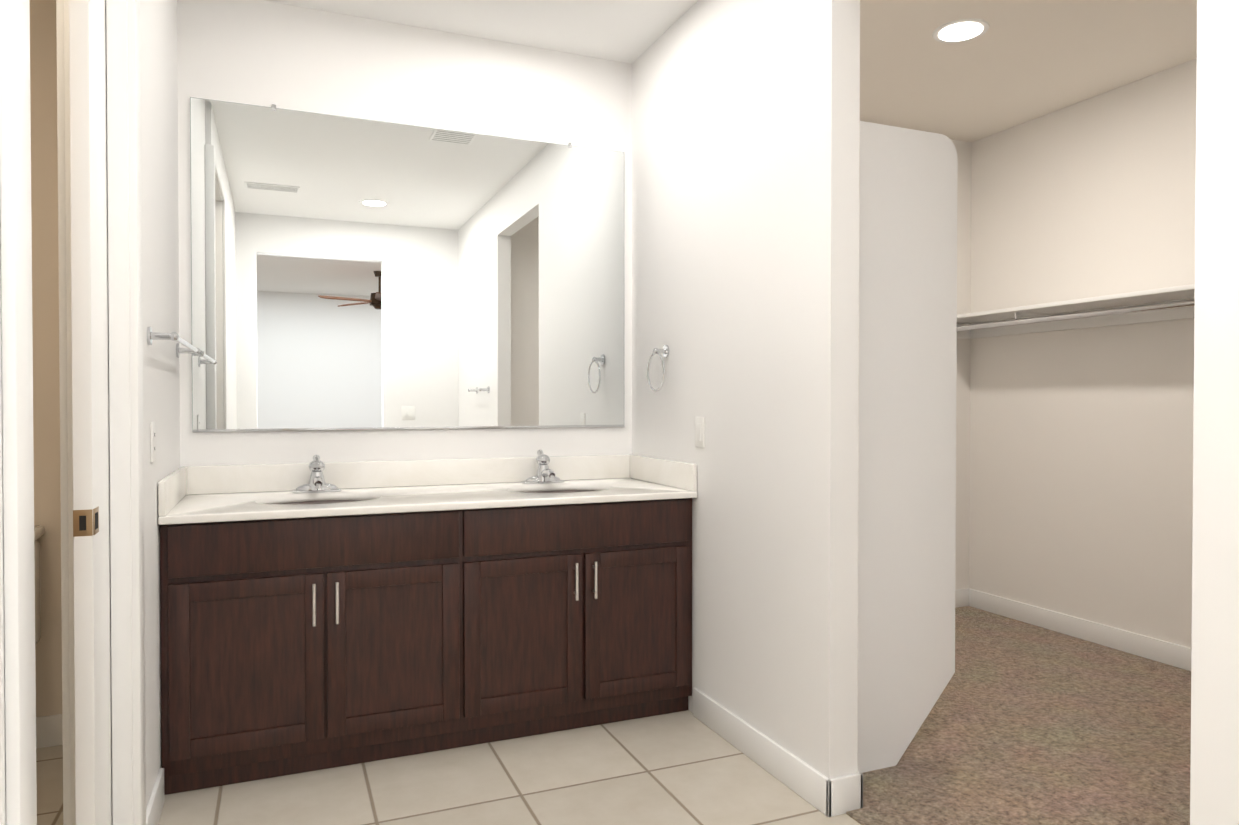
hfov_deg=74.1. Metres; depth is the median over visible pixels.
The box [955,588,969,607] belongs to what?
baseboard
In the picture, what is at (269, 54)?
wall
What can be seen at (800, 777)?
baseboard
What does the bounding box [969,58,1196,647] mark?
wall
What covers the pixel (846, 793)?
baseboard
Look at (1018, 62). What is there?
ceiling
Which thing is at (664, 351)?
towel ring
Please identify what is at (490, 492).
countertop
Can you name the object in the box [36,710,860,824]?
floor
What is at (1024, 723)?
floor
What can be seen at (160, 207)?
wall
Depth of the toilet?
2.81 m
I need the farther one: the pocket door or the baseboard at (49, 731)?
the baseboard at (49, 731)
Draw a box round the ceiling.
[265,0,1196,142]
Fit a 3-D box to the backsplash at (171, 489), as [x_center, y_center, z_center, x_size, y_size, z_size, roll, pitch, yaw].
[-1.491,0.256,2.747,0.020,0.105,0.616,0,1,-23]
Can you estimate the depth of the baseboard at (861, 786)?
2.44 m
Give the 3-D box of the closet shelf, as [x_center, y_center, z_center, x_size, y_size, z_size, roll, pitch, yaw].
[2.503,-0.474,3.448,0.303,0.110,2.936,0,1,-23]
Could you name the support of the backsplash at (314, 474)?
attached to the wall at (269, 54)
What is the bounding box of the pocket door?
[69,0,112,824]
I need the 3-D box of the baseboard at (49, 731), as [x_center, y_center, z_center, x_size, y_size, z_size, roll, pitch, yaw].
[-2.190,1.125,2.820,1.030,0.108,0.013,0,1,-23]
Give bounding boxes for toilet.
[34,525,44,644]
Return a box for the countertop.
[158,477,696,520]
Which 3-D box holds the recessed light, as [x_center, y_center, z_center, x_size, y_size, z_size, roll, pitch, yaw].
[1.409,-1.574,3.391,0.222,0.008,0.222,0,1,-23]
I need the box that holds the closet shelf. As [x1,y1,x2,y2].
[957,284,1194,338]
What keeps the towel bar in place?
attached to the wall at (160, 207)
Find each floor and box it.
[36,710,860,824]
[846,606,1190,824]
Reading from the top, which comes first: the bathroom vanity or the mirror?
the mirror
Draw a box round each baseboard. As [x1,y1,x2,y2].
[36,714,62,748]
[146,768,163,824]
[693,688,830,816]
[826,773,862,816]
[857,770,862,807]
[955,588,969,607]
[969,589,1191,670]
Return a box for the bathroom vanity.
[158,493,696,794]
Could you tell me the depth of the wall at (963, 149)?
4.85 m
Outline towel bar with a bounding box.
[147,327,200,357]
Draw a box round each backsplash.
[158,466,185,516]
[186,454,629,492]
[630,454,696,488]
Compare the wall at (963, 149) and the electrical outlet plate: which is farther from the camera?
the wall at (963, 149)
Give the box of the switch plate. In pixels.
[695,417,704,446]
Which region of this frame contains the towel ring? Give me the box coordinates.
[647,345,668,391]
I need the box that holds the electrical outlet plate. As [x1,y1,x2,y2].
[150,422,155,461]
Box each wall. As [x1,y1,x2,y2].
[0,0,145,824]
[0,0,179,824]
[30,0,631,716]
[632,0,1238,824]
[857,98,859,735]
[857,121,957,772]
[950,139,970,589]
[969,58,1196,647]
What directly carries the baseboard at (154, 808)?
attached to the wall at (160, 207)
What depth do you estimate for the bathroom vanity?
2.78 m
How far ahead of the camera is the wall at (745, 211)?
2.60 m
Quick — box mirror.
[190,97,624,431]
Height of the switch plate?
0.115 m
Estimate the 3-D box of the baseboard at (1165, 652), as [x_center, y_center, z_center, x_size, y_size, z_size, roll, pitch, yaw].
[2.638,1.116,3.524,0.013,0.108,2.940,0,1,-23]
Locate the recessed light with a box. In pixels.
[932,18,989,42]
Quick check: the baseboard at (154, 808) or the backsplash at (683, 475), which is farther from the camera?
the backsplash at (683, 475)

